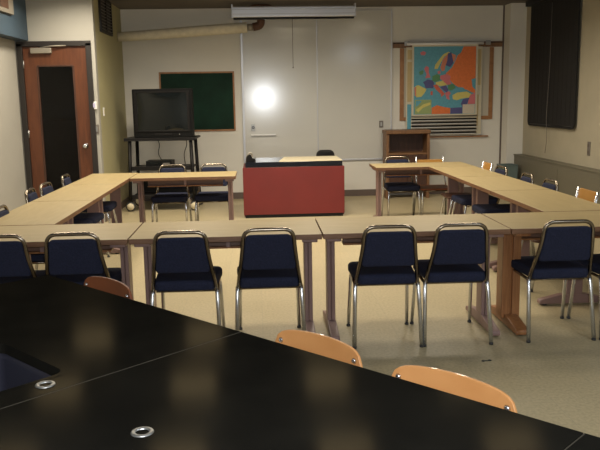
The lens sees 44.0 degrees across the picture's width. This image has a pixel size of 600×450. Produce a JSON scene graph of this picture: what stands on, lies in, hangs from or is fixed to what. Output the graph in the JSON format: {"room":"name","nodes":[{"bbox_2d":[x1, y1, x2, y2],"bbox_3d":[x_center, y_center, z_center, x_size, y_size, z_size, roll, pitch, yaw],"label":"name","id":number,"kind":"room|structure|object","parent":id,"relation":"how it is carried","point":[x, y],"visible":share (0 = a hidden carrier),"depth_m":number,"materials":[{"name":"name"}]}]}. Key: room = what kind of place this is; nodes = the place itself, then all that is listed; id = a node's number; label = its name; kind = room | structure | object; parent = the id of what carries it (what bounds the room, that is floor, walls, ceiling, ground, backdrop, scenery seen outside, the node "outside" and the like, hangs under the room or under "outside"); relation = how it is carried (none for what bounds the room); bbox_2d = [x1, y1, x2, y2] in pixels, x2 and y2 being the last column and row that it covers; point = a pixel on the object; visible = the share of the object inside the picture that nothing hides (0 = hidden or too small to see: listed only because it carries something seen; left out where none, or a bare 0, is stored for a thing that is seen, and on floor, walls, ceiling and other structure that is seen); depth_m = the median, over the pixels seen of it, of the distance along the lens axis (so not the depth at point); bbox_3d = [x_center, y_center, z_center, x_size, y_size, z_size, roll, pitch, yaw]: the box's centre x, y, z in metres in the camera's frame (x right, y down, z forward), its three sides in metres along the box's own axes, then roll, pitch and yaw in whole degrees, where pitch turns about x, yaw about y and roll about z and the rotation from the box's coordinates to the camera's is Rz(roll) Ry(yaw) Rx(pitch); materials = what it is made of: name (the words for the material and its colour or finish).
{"room":"classroom","nodes":[
{"label":"classroom","id":0,"kind":"room"},
{"bbox_2d":[0,37,26,210],"bbox_3d":[-3.378,-0.482,3.714,0.120,3.020,12.260,-2,10,-3],"label":"wall","id":1,"kind":"structure","parent":0,"point":[13,187],"depth_m":9.35,"materials":[{"name":"grey paint"}]},
{"bbox_2d":[0,0,13,14],"bbox_3d":[-3.446,-2.628,8.650,0.045,0.300,0.560,-2,10,-3],"label":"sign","id":2,"kind":"object","parent":1,"relation":"attached to","point":[6,6],"visible":1,"depth_m":8.70,"materials":[{"name":"brown metal"}]},
{"bbox_2d":[0,0,27,40],"bbox_3d":[-3.431,-2.184,6.573,0.170,0.620,6.060,-2,10,-3],"label":"trim","id":3,"kind":"structure","parent":1,"relation":"attached to","point":[12,27],"depth_m":9.16,"materials":[{"name":"blue paint"}]},
{"bbox_2d":[15,0,105,221],"bbox_3d":[-3.168,-1.526,9.838,1.010,3.020,0.120,-2,10,-3],"label":"wall","id":4,"kind":"structure","parent":0,"point":[47,20],"depth_m":9.61,"materials":[{"name":"grey paint"}]},
{"bbox_2d":[16,41,98,197],"bbox_3d":[-3.176,-1.210,9.859,0.950,2.390,0.184,-2,10,-3],"label":"door","id":5,"kind":"structure","parent":4,"relation":"in","point":[56,88],"depth_m":9.79,"materials":[{"name":"brown wood"}]},
{"bbox_2d":[96,124,98,133],"bbox_3d":[-2.694,-1.271,9.839,0.065,0.120,0.017,-2,10,-3],"label":"switch plate","id":6,"kind":"object","parent":4,"relation":"attached to","point":[97,125],"visible":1,"depth_m":9.83,"materials":[{"name":"grey plastic"}]},
{"bbox_2d":[94,0,128,201],"bbox_3d":[-2.783,-1.710,10.881,0.120,3.020,1.950,-2,10,-3],"label":"wall","id":7,"kind":"structure","parent":0,"point":[109,49],"depth_m":10.82,"materials":[{"name":"yellow paint"}]},
{"bbox_2d":[98,0,112,35],"bbox_3d":[-2.712,-2.910,10.372,0.030,0.475,0.800,-2,10,-3],"label":"air vent","id":8,"kind":"object","parent":7,"relation":"in","point":[104,6],"visible":1,"depth_m":10.34,"materials":[{"name":"black metal"}]},
{"bbox_2d":[105,196,128,221],"bbox_3d":[-2.689,-0.264,11.062,0.012,0.105,2.055,-2,10,-3],"label":"baseboard","id":9,"kind":"structure","parent":7,"relation":"attached to","point":[124,202],"depth_m":11.29,"materials":[{"name":"brown plastic"}]},
{"bbox_2d":[120,5,502,194],"bbox_3d":[0.392,-1.967,12.073,6.600,3.020,0.120,-2,10,-3],"label":"wall","id":10,"kind":"structure","parent":0,"point":[143,60],"depth_m":11.93,"materials":[{"name":"paint"}]},
{"bbox_2d":[159,71,235,131],"bbox_3d":[-1.637,-1.971,11.882,1.190,0.943,0.024,-2,10,-3],"label":"chalkboard","id":11,"kind":"object","parent":10,"relation":"attached to","point":[213,91],"visible":0.71,"depth_m":11.88,"materials":[{"name":"green wood"}]},
{"bbox_2d":[132,187,471,200],"bbox_3d":[0.291,-0.516,12.244,6.100,0.105,0.015,-2,10,-3],"label":"baseboard","id":12,"kind":"structure","parent":10,"relation":"attached to","point":[361,192],"depth_m":12.28,"materials":[{"name":"brown plastic"}]},
{"bbox_2d":[240,9,391,162],"bbox_3d":[0.277,-2.222,11.945,2.420,2.400,0.033,-2,10,-3],"label":"whiteboard","id":13,"kind":"object","parent":10,"relation":"attached to","point":[336,94],"visible":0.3,"depth_m":11.94,"materials":[{"name":"plastic"}]},
{"bbox_2d":[251,134,275,135],"bbox_3d":[-0.587,-1.456,11.990,0.400,0.022,0.043,-2,10,-3],"label":"ledge","id":14,"kind":"object","parent":13,"relation":"attached to","point":[251,134],"visible":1,"depth_m":11.97,"materials":[{"name":"white plastic"}]},
{"bbox_2d":[399,47,493,120],"bbox_3d":[2.378,-2.287,12.061,1.530,1.152,0.026,-2,10,-3],"label":"bulletin board","id":15,"kind":"object","parent":10,"relation":"attached to","point":[488,52],"visible":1,"depth_m":12.06,"materials":[{"name":"beige"}]},
{"bbox_2d":[393,40,502,47],"bbox_3d":[2.378,-2.907,11.939,1.780,0.100,0.060,-2,10,-3],"label":"rail","id":16,"kind":"object","parent":10,"relation":"attached to","point":[488,43],"visible":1,"depth_m":11.95,"materials":[{"name":"brown wood"}]},
{"bbox_2d":[406,46,482,135],"bbox_3d":[2.332,-2.159,12.042,1.280,1.416,0.024,-2,10,-3],"label":"map sheet","id":17,"kind":"object","parent":16,"relation":"hanging from","point":[480,48],"visible":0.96,"depth_m":12.03,"materials":[{"name":"beige paper"}]},
{"bbox_2d":[407,42,483,116],"bbox_3d":[2.332,-2.339,11.961,1.240,1.177,0.044,-2,10,-3],"label":"map","id":18,"kind":"object","parent":16,"relation":"hanging from","point":[444,74],"visible":1,"depth_m":11.96,"materials":[{"name":"multicoloured paper"}]},
{"bbox_2d":[411,116,476,135],"bbox_3d":[2.343,-1.615,12.099,1.080,0.310,0.025,-2,10,-3],"label":"rods","id":19,"kind":"object","parent":18,"relation":"hanging from","point":[453,125],"visible":0.94,"depth_m":12.10,"materials":[{"name":"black metal"}]},
{"bbox_2d":[430,135,487,137],"bbox_3d":[2.433,-1.449,12.193,1.320,0.020,0.050,-2,10,-3],"label":"ledge","id":20,"kind":"object","parent":10,"relation":"attached to","point":[472,135],"visible":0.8,"depth_m":12.18,"materials":[{"name":"brown wood"}]},
{"bbox_2d":[499,5,504,163],"bbox_3d":[3.298,-2.033,12.164,0.025,3.020,0.012,-2,10,-3],"label":"trim","id":21,"kind":"structure","parent":10,"relation":"attached to","point":[503,5],"depth_m":12.11,"materials":[{"name":"brown plastic"}]},
{"bbox_2d":[501,3,526,163],"bbox_3d":[3.448,-2.013,12.035,0.260,3.020,0.290,-2,10,-3],"label":"column","id":22,"kind":"structure","parent":10,"relation":"attached to","point":[515,13],"depth_m":11.87,"materials":[{"name":"paint"}]},
{"bbox_2d":[33,194,599,436],"bbox_3d":[0.328,0.785,5.195,7.610,0.100,14.570,-2,10,-3],"label":"floor","id":23,"kind":"structure","parent":0,"point":[554,378],"depth_m":5.39,"materials":[{"name":"plastic"}]},
{"bbox_2d":[0,204,44,263],"bbox_3d":[-2.065,0.249,5.854,0.565,0.817,0.467,-2,10,-3],"label":"chair","id":24,"kind":"object","parent":23,"relation":"on","point":[35,258],"visible":0.1,"depth_m":5.65,"materials":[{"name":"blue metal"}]},
{"bbox_2d":[0,234,56,283],"bbox_3d":[-1.853,0.416,4.853,0.467,0.817,0.565,-2,10,-3],"label":"chair","id":25,"kind":"object","parent":23,"relation":"on","point":[16,264],"visible":0.43,"depth_m":4.58,"materials":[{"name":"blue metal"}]},
{"bbox_2d":[0,200,93,258],"bbox_3d":[-2.073,0.259,6.031,0.555,0.740,1.297,-2,10,-3],"label":"table","id":26,"kind":"object","parent":23,"relation":"on","point":[43,212],"visible":0.21,"depth_m":5.91,"materials":[{"name":"brown wood"}]},
{"bbox_2d":[24,187,92,269],"bbox_3d":[-2.247,0.054,7.019,0.565,0.817,0.467,-2,10,-5],"label":"chair","id":27,"kind":"object","parent":23,"relation":"on","point":[31,196],"visible":0.24,"depth_m":6.94,"materials":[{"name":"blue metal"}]},
{"bbox_2d":[0,222,142,299],"bbox_3d":[-1.721,0.417,5.065,1.227,0.740,0.660,-2,10,-3],"label":"table","id":28,"kind":"object","parent":23,"relation":"on","point":[111,236],"visible":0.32,"depth_m":5.01,"materials":[{"name":"brown wood"}]},
{"bbox_2d":[39,181,109,256],"bbox_3d":[-2.276,-0.027,7.503,0.565,0.817,0.467,-1,10,0],"label":"chair","id":29,"kind":"object","parent":23,"relation":"on","point":[97,217],"visible":0.4,"depth_m":7.43,"materials":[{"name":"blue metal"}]},
{"bbox_2d":[31,184,119,253],"bbox_3d":[-2.147,0.042,7.316,0.555,0.740,1.287,-2,10,-3],"label":"table","id":30,"kind":"object","parent":23,"relation":"on","point":[96,192],"visible":0.3,"depth_m":7.25,"materials":[{"name":"brown wood"}]},
{"bbox_2d":[44,232,121,284],"bbox_3d":[-1.409,0.402,4.887,0.467,0.817,0.565,-2,10,-3],"label":"chair","id":31,"kind":"object","parent":23,"relation":"on","point":[73,260],"visible":0.48,"depth_m":4.60,"materials":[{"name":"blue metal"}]},
{"bbox_2d":[61,173,117,222],"bbox_3d":[-2.346,-0.173,8.367,0.565,0.817,0.467,-2,10,-5],"label":"chair","id":32,"kind":"object","parent":23,"relation":"on","point":[108,206],"visible":0.42,"depth_m":8.21,"materials":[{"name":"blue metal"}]},
{"bbox_2d":[69,173,137,222],"bbox_3d":[-2.220,-0.168,8.558,0.555,0.740,1.212,-2,10,-3],"label":"table","id":33,"kind":"object","parent":23,"relation":"on","point":[105,178],"visible":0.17,"depth_m":8.66,"materials":[{"name":"brown wood"}]},
{"bbox_2d":[84,276,132,299],"bbox_3d":[-1.044,0.658,3.475,0.452,0.759,0.470,8,13,43],"label":"chair","id":34,"kind":"object","parent":23,"relation":"on","point":[105,284],"visible":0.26,"depth_m":3.56,"materials":[{"name":"brown wood"}]},
{"bbox_2d":[0,275,239,408],"bbox_3d":[-1.140,0.790,2.560,1.314,0.824,1.360,8,13,43],"label":"table","id":35,"kind":"object","parent":23,"relation":"on","point":[56,333],"visible":0.74,"depth_m":2.53,"materials":[{"name":"laminate"}]},
{"bbox_2d":[0,340,71,392],"bbox_3d":[-0.980,0.555,2.204,0.620,0.241,0.621,-2,10,-3],"label":"sink","id":36,"kind":"object","parent":35,"relation":"in","point":[26,366],"depth_m":2.35,"materials":[{"name":"plastic"}]},
{"bbox_2d":[124,135,202,211],"bbox_3d":[-2.033,-0.787,11.177,1.084,1.074,0.652,-1,10,0],"label":"cart","id":37,"kind":"object","parent":23,"relation":"on","point":[149,192],"visible":0.63,"depth_m":10.94,"materials":[{"name":"black metal"}]},
{"bbox_2d":[146,159,174,165],"bbox_3d":[-2.083,-0.927,11.097,0.380,0.082,0.285,-1,10,0],"label":"recorder","id":38,"kind":"object","parent":37,"relation":"on","point":[159,162],"visible":0.89,"depth_m":10.96,"materials":[{"name":"black plastic"}]},
{"bbox_2d":[124,135,200,141],"bbox_3d":[-2.042,-1.294,11.089,1.040,0.045,0.603,-1,10,0],"label":"shelf","id":39,"kind":"object","parent":37,"relation":"attached to","point":[129,139],"depth_m":10.80,"materials":[{"name":"black metal"}]},
{"bbox_2d":[132,88,194,137],"bbox_3d":[-1.985,-1.661,11.012,0.870,0.700,0.520,-1,10,3],"label":"television","id":40,"kind":"object","parent":37,"relation":"on","point":[157,113],"visible":1,"depth_m":10.76,"materials":[{"name":"black plastic"}]},
{"bbox_2d":[132,164,196,170],"bbox_3d":[-2.035,-0.877,11.157,0.910,0.060,0.530,-1,10,0],"label":"shelf","id":41,"kind":"object","parent":37,"relation":"attached to","point":[138,167],"depth_m":10.90,"materials":[{"name":"black metal"}]},
{"bbox_2d":[132,191,197,198],"bbox_3d":[-2.028,-0.463,11.227,0.930,0.060,0.570,-1,10,0],"label":"shelf","id":42,"kind":"object","parent":37,"relation":"attached to","point":[147,194],"depth_m":11.17,"materials":[{"name":"black metal"}]},
{"bbox_2d":[151,164,191,221],"bbox_3d":[-1.580,-0.313,9.113,0.467,0.817,0.565,-2,10,-3],"label":"chair","id":43,"kind":"object","parent":23,"relation":"on","point":[172,197],"visible":0.7,"depth_m":9.05,"materials":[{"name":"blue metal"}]},
{"bbox_2d":[130,171,236,222],"bbox_3d":[-1.348,-0.230,8.832,1.200,0.740,0.620,-2,10,-3],"label":"table","id":44,"kind":"object","parent":23,"relation":"on","point":[172,179],"visible":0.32,"depth_m":8.75,"materials":[{"name":"brown wood"}]},
{"bbox_2d":[150,230,225,326],"bbox_3d":[-0.738,0.391,4.883,0.467,0.817,0.565,-1,10,-2],"label":"chair","id":45,"kind":"object","parent":23,"relation":"on","point":[182,264],"visible":0.88,"depth_m":4.64,"materials":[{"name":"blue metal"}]},
{"bbox_2d":[194,163,228,220],"bbox_3d":[-1.066,-0.328,9.151,0.467,0.817,0.565,-2,10,-3],"label":"chair","id":46,"kind":"object","parent":23,"relation":"on","point":[210,196],"visible":0.59,"depth_m":9.07,"materials":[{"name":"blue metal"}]},
{"bbox_2d":[129,218,321,332],"bbox_3d":[-0.486,0.384,5.131,1.232,0.740,0.660,-2,10,-3],"label":"table","id":47,"kind":"object","parent":23,"relation":"on","point":[221,234],"visible":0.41,"depth_m":5.06,"materials":[{"name":"brown wood"}]},
{"bbox_2d":[235,227,305,330],"bbox_3d":[-0.205,0.374,4.932,0.467,0.817,0.565,-2,10,-3],"label":"chair","id":48,"kind":"object","parent":23,"relation":"on","point":[266,261],"visible":0.95,"depth_m":4.69,"materials":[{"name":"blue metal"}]},
{"bbox_2d":[0,332,582,449],"bbox_3d":[-0.227,0.918,1.715,1.182,0.824,1.360,8,13,43],"label":"table","id":49,"kind":"object","parent":23,"relation":"on","point":[240,390],"visible":1,"depth_m":1.88,"materials":[{"name":"plastic"}]},
{"bbox_2d":[243,157,344,217],"bbox_3d":[-0.103,-0.549,10.517,1.380,0.762,0.800,-2,10,-3],"label":"desk","id":50,"kind":"object","parent":23,"relation":"on","point":[276,189],"visible":0.94,"depth_m":10.12,"materials":[{"name":"red laminate"}]},
{"bbox_2d":[246,152,255,161],"bbox_3d":[-0.674,-0.930,10.166,0.132,0.125,0.060,-4,10,-18],"label":"tape dispenser","id":51,"kind":"object","parent":50,"relation":"on","point":[249,158],"visible":1,"depth_m":10.14,"materials":[{"name":"black plastic"}]},
{"bbox_2d":[279,156,341,161],"bbox_3d":[0.122,-0.934,10.462,0.865,0.006,0.785,-2,10,-3],"label":"desk mat","id":52,"kind":"object","parent":50,"relation":"on","point":[301,158],"visible":1,"depth_m":10.38,"materials":[{"name":"beige paper"}]},
{"bbox_2d":[275,329,362,367],"bbox_3d":[-0.062,0.794,2.566,0.452,0.763,0.470,8,13,43],"label":"chair","id":53,"kind":"object","parent":23,"relation":"on","point":[316,343],"visible":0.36,"depth_m":2.65,"materials":[{"name":"brown wood"}]},
{"bbox_2d":[316,150,334,155],"bbox_3d":[0.441,-0.728,11.357,0.480,0.814,0.547,-2,10,-7],"label":"office chair","id":54,"kind":"object","parent":23,"relation":"on","point":[320,152],"visible":0.12,"depth_m":11.46,"materials":[{"name":"black plastic"}]},
{"bbox_2d":[346,224,423,348],"bbox_3d":[0.556,0.356,4.963,0.467,0.817,0.565,-1,10,-2],"label":"chair","id":55,"kind":"object","parent":23,"relation":"on","point":[386,258],"visible":0.99,"depth_m":4.74,"materials":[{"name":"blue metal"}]},
{"bbox_2d":[381,156,420,215],"bbox_3d":[1.329,-0.480,9.803,0.467,0.817,0.565,-2,10,-3],"label":"chair","id":56,"kind":"object","parent":23,"relation":"on","point":[389,187],"visible":0.77,"depth_m":9.77,"materials":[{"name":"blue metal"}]},
{"bbox_2d":[382,129,430,198],"bbox_3d":[1.706,-0.989,11.960,0.710,1.085,0.400,-2,10,-3],"label":"wooden lectern","id":57,"kind":"object","parent":23,"relation":"on","point":[410,143],"visible":0.63,"depth_m":11.86,"materials":[{"name":"brown wood"}]},
{"bbox_2d":[389,151,426,154],"bbox_3d":[1.703,-1.153,11.926,0.604,0.030,0.309,-2,10,-3],"label":"shelf","id":58,"kind":"object","parent":57,"relation":"attached to","point":[390,152],"depth_m":11.81,"materials":[{"name":"brown wood"}]},
{"bbox_2d":[315,214,510,339],"bbox_3d":[0.750,0.352,5.197,1.227,0.740,0.660,-2,10,-3],"label":"table","id":59,"kind":"object","parent":23,"relation":"on","point":[350,230],"visible":0.76,"depth_m":5.12,"materials":[{"name":"brown wood"}]},
{"bbox_2d":[369,162,472,215],"bbox_3d":[1.547,-0.410,9.600,1.220,0.740,0.620,-2,10,-3],"label":"table","id":60,"kind":"object","parent":23,"relation":"on","point":[390,169],"visible":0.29,"depth_m":9.52,"materials":[{"name":"brown wood"}]},
{"bbox_2d":[414,155,447,214],"bbox_3d":[1.769,-0.489,9.825,0.467,0.813,0.562,-2,10,-3],"label":"chair","id":61,"kind":"object","parent":23,"relation":"on","point":[424,188],"visible":0.44,"depth_m":9.91,"materials":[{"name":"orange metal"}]},
{"bbox_2d":[410,222,492,346],"bbox_3d":[1.011,0.344,4.987,0.467,0.817,0.565,-1,10,-2],"label":"chair","id":62,"kind":"object","parent":23,"relation":"on","point":[456,255],"visible":0.95,"depth_m":4.76,"materials":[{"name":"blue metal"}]},
{"bbox_2d":[392,365,517,412],"bbox_3d":[0.336,0.854,2.177,0.452,0.762,0.470,8,13,43],"label":"chair","id":63,"kind":"object","parent":23,"relation":"on","point":[457,384],"visible":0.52,"depth_m":2.25,"materials":[{"name":"brown wood"}]},
{"bbox_2d":[440,161,492,214],"bbox_3d":[1.989,-0.344,8.945,0.566,0.813,0.467,-1,10,-1],"label":"chair","id":64,"kind":"object","parent":23,"relation":"on","point":[485,165],"visible":0.27,"depth_m":8.96,"materials":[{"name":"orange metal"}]},
{"bbox_2d":[429,166,505,237],"bbox_3d":[1.927,-0.265,8.707,0.565,0.740,1.202,-2,10,-3],"label":"table","id":65,"kind":"object","parent":23,"relation":"on","point":[451,172],"visible":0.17,"depth_m":8.71,"materials":[{"name":"brown wood"}]},
{"bbox_2d":[452,165,507,213],"bbox_3d":[2.019,-0.258,8.425,0.565,0.817,0.467,-2,10,-6],"label":"chair","id":66,"kind":"object","parent":23,"relation":"on","point":[466,200],"visible":0.41,"depth_m":8.27,"materials":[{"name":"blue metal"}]},
{"bbox_2d":[455,176,548,267],"bbox_3d":[1.998,-0.060,7.494,0.565,0.740,1.237,-2,10,-3],"label":"table","id":67,"kind":"object","parent":23,"relation":"on","point":[484,185],"visible":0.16,"depth_m":7.41,"materials":[{"name":"brown wood"}]},
{"bbox_2d":[472,172,533,213],"bbox_3d":[2.065,-0.124,7.636,0.565,0.817,0.467,-1,10,-1],"label":"chair","id":68,"kind":"object","parent":23,"relation":"on","point":[477,208],"visible":0.39,"depth_m":7.54,"materials":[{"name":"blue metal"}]},
{"bbox_2d":[496,163,517,178],"bbox_3d":[3.284,-0.704,11.805,0.273,0.522,0.297,-2,10,-3],"label":"waste bin","id":69,"kind":"object","parent":23,"relation":"on","point":[512,168],"visible":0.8,"depth_m":11.65,"materials":[{"name":"grey plastic"}]},
{"bbox_2d":[490,178,558,255],"bbox_3d":[2.100,-0.022,7.027,0.565,0.817,0.467,-2,10,-4],"label":"chair","id":70,"kind":"object","parent":23,"relation":"on","point":[545,184],"visible":0.2,"depth_m":7.01,"materials":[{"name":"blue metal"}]},
{"bbox_2d":[482,211,599,334],"bbox_3d":[1.982,0.319,5.264,1.227,0.740,0.660,-2,10,-3],"label":"table","id":71,"kind":"object","parent":23,"relation":"on","point":[529,225],"visible":0.71,"depth_m":5.19,"materials":[{"name":"brown wood"}]},
{"bbox_2d":[491,189,599,304],"bbox_3d":[2.071,0.151,6.244,0.565,0.740,1.277,-2,10,-3],"label":"table","id":72,"kind":"object","parent":23,"relation":"on","point":[525,201],"visible":0.44,"depth_m":5.96,"materials":[{"name":"brown wood"}]},
{"bbox_2d":[511,219,595,342],"bbox_3d":[1.697,0.324,5.034,0.467,0.817,0.565,-2,10,-3],"label":"chair","id":73,"kind":"object","parent":23,"relation":"on","point":[559,250],"visible":0.92,"depth_m":4.83,"materials":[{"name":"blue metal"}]},
{"bbox_2d":[513,154,599,203],"bbox_3d":[3.840,0.074,6.750,0.146,0.662,10.825,-2,10,-3],"label":"heater cover","id":74,"kind":"object","parent":23,"relation":"on","point":[569,177],"visible":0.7,"depth_m":10.18,"materials":[{"name":"metal"}]},
{"bbox_2d":[521,187,599,291],"bbox_3d":[2.155,0.108,6.269,0.566,0.813,0.467,-2,10,-3],"label":"chair","id":75,"kind":"object","parent":23,"relation":"on","point":[582,193],"visible":0.16,"depth_m":6.17,"materials":[{"name":"light wood"},{"name":"chrome"},{"name":"rubber"}]},
{"bbox_2d":[564,433,599,449],"bbox_3d":[0.663,1.044,0.892,1.250,0.821,1.360,8,13,43],"label":"lab bench","id":76,"kind":"object","parent":23,"relation":"on","point":[585,441],"visible":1,"depth_m":1.68,"materials":[{"name":"plastic"}]},
{"bbox_2d":[566,254,599,339],"bbox_3d":[2.171,0.310,5.069,0.467,0.817,0.565,-2,10,-6],"label":"chair","id":77,"kind":"object","parent":23,"relation":"on","point":[596,257],"visible":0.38,"depth_m":5.11,"materials":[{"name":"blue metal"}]},
{"bbox_2d":[108,0,527,8],"bbox_3d":[0.275,-2.290,4.673,7.610,0.100,14.570,-2,10,-3],"label":"ceiling","id":78,"kind":"structure","parent":0,"point":[121,4],"depth_m":11.26,"materials":[{"name":"tile"}]},
{"bbox_2d":[117,4,270,41],"bbox_3d":[-1.603,-3.084,11.373,2.360,0.515,0.340,-2,10,-3],"label":"insulated pipe","id":79,"kind":"object","parent":78,"relation":"attached to","point":[243,27],"visible":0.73,"depth_m":11.33,"materials":[{"name":"beige metal"}]},
{"bbox_2d":[231,3,355,67],"bbox_3d":[-0.087,-2.830,11.147,1.854,0.939,0.126,-2,10,-3],"label":"projection screen","id":80,"kind":"object","parent":78,"relation":"hanging from","point":[336,11],"visible":1,"depth_m":11.04,"materials":[{"name":"silver metal"}]},
{"bbox_2d":[522,0,599,169],"bbox_3d":[4.040,-0.851,5.135,0.120,3.020,14.330,-2,10,-3],"label":"wall","id":81,"kind":"structure","parent":0,"point":[562,145],"depth_m":9.76,"materials":[{"name":"beige paint"}]},
{"bbox_2d":[526,0,580,149],"bbox_3d":[3.586,-2.162,10.677,0.118,2.266,1.830,-2,10,-3],"label":"window blind","id":82,"kind":"object","parent":81,"relation":"attached to","point":[554,31],"visible":1,"depth_m":10.56,"materials":[{"name":"black fabric"}]},
{"bbox_2d":[587,142,590,155],"bbox_3d":[3.728,-0.985,9.599,0.016,0.180,0.075,-2,10,-3],"label":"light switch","id":83,"kind":"object","parent":81,"relation":"attached to","point":[588,143],"visible":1,"depth_m":9.59,"materials":[{"name":"grey plastic"}]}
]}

